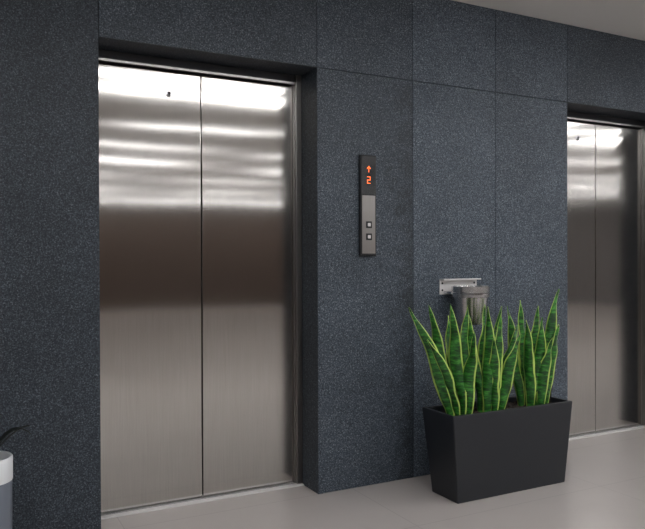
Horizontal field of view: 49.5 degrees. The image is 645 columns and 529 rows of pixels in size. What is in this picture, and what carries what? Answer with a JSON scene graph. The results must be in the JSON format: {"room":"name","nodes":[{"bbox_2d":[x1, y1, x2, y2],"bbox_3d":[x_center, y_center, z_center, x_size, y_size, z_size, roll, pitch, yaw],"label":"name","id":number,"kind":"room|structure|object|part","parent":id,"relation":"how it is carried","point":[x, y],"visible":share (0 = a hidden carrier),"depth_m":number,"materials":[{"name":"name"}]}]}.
{"room":"lobby","nodes":[
{"label":"lobby","id":0,"kind":"room"},
{"bbox_2d":[0,0,644,528],"bbox_3d":[3.746,-0.188,5.789,17.996,2.727,0.300,0,0,-28],"label":"wall","id":1,"kind":"structure","parent":0,"point":[461,108],"depth_m":3.74,"materials":[{"name":"stone"}]},
{"bbox_2d":[98,57,294,84],"bbox_3d":[-0.614,-0.977,3.550,1.046,0.012,0.010,0,0,-28],"label":"frame head lip","id":2,"kind":"object","parent":1,"relation":"attached to","point":[100,59],"depth_m":3.53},
{"bbox_2d":[98,49,294,512],"bbox_3d":[-0.623,0.090,3.610,1.080,2.230,0.104,0,0,-28],"label":"elevator door","id":3,"kind":"structure","parent":1,"relation":"in","point":[195,183],"depth_m":3.57,"materials":[{"name":"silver metal"}]},
{"bbox_3d":[-0.863,0.114,3.484,0.528,2.162,0.035,0,0,-28],"label":"door panel","id":4,"kind":"part","parent":3,"relation":"part of","materials":[{"name":"metal"}]},
{"bbox_3d":[-0.398,0.110,3.727,0.512,2.162,0.035,0,0,-28],"label":"door panel","id":5,"kind":"part","parent":3,"relation":"part of","materials":[{"name":"metal"}]},
{"bbox_2d":[101,482,303,519],"bbox_3d":[-0.608,1.201,3.597,1.096,0.007,0.100,0,0,-28],"label":"sill","id":6,"kind":"structure","parent":1,"relation":"attached to","point":[290,485],"depth_m":3.56,"materials":[{"name":"silver metal"}]},
{"bbox_2d":[101,482,293,515],"bbox_3d":[-0.606,1.198,3.593,1.092,0.001,0.017,0,0,-28],"label":"groove","id":7,"kind":"object","parent":6,"relation":"attached to","point":[293,482],"depth_m":3.55,"materials":[{"name":"silver metal"}]},
{"bbox_2d":[291,75,302,483],"bbox_3d":[-0.622,0.090,3.609,1.100,2.230,0.105,0,0,-28],"label":"frame","id":8,"kind":"object","parent":1,"relation":"attached to","point":[296,89],"visible":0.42,"depth_m":3.81,"materials":[{"name":"metal"}]},
{"bbox_2d":[359,155,375,255],"bbox_3d":[0.245,-0.318,3.775,0.100,0.542,0.031,0,0,-28],"label":"panel","id":9,"kind":"object","parent":1,"relation":"attached to","point":[367,163],"visible":1,"depth_m":3.76,"materials":[{"name":"silver"}]},
{"bbox_3d":[0.248,-0.479,3.767,0.092,0.209,0.005,0,0,-28],"label":"display glass","id":10,"kind":"part","parent":9,"relation":"part of","materials":[{"name":"black glass"}]},
{"bbox_2d":[439,278,490,324],"bbox_3d":[0.844,0.210,3.974,0.270,0.255,0.236,0,0,-28],"label":"ashtray","id":11,"kind":"object","parent":1,"relation":"attached to","point":[465,292],"visible":0.95,"depth_m":3.89,"materials":[{"name":"silver metal"}]},
{"bbox_3d":[0.790,0.127,4.075,0.270,0.090,0.006,0,0,-28],"label":"wall plate","id":12,"kind":"part","parent":11,"relation":"part of","materials":[{"name":"silver metal"}]},
{"bbox_2d":[567,111,644,435],"bbox_3d":[1.913,0.072,4.933,1.000,2.230,0.104,0,0,-28],"label":"elevator door","id":13,"kind":"structure","parent":1,"relation":"in","point":[604,165],"depth_m":4.95,"materials":[{"name":"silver metal"}]},
{"bbox_3d":[1.690,0.096,4.816,0.488,2.162,0.035,0,0,-28],"label":"door panel","id":14,"kind":"part","parent":13,"relation":"part of","materials":[{"name":"metal"}]},
{"bbox_3d":[2.120,0.093,5.040,0.472,2.162,0.035,0,0,-28],"label":"door panel","id":15,"kind":"part","parent":13,"relation":"part of","materials":[{"name":"metal"}]},
{"bbox_2d":[567,117,644,127],"bbox_3d":[1.922,-0.994,4.873,0.966,0.012,0.010,0,0,-28],"label":"frame head lip","id":16,"kind":"object","parent":1,"relation":"attached to","point":[573,118],"depth_m":4.90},
{"bbox_2d":[569,424,644,440],"bbox_3d":[1.927,1.184,4.919,1.016,0.007,0.100,0,0,-28],"label":"sill","id":17,"kind":"structure","parent":1,"relation":"attached to","point":[639,426],"depth_m":4.92,"materials":[{"name":"silver metal"}]},
{"bbox_2d":[569,425,642,437],"bbox_3d":[1.930,1.180,4.915,1.012,0.001,0.017,0,0,-28],"label":"groove","id":18,"kind":"object","parent":17,"relation":"attached to","point":[637,425],"depth_m":4.95,"materials":[{"name":"silver metal"}]},
{"bbox_2d":[640,128,644,424],"bbox_3d":[1.913,0.072,4.932,1.020,2.230,0.105,0,0,-28],"label":"frame","id":19,"kind":"object","parent":1,"relation":"attached to","point":[642,129],"visible":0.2,"depth_m":5.12,"materials":[{"name":"metal"}]},
{"bbox_2d":[101,428,644,528],"bbox_3d":[7.008,1.254,-0.444,18.200,0.100,14.920,0,0,-28],"label":"floor","id":20,"kind":"structure","parent":0,"point":[603,487],"depth_m":3.48,"materials":[{"name":"tile"}]},
{"bbox_2d":[0,415,30,528],"bbox_3d":[-1.249,0.880,2.562,0.359,0.667,0.212,-1,1,-43],"label":"potted plant","id":21,"kind":"object","parent":20,"relation":"on","point":[6,458],"visible":1,"depth_m":2.56,"materials":[{"name":"black plant"}]},
{"bbox_3d":[-1.244,1.004,2.582,0.186,0.420,0.186,0,0,-28],"label":"pot","id":22,"kind":"part","parent":21,"relation":"part of","materials":[{"name":"grey"}]},
{"bbox_2d":[408,289,571,503],"bbox_3d":[0.882,0.669,3.736,0.972,1.060,0.266,0,0,-28],"label":"potted plant","id":23,"kind":"object","parent":20,"relation":"on","point":[497,443],"visible":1,"depth_m":3.67,"materials":[{"name":"green plant"}]},
{"bbox_2d":[453,0,644,40],"bbox_3d":[6.998,-1.573,-0.462,18.200,0.100,14.920,0,0,-28],"label":"ceiling","id":24,"kind":"structure","parent":0,"point":[626,18],"depth_m":4.25,"materials":[{"name":"white paint"}]}
]}

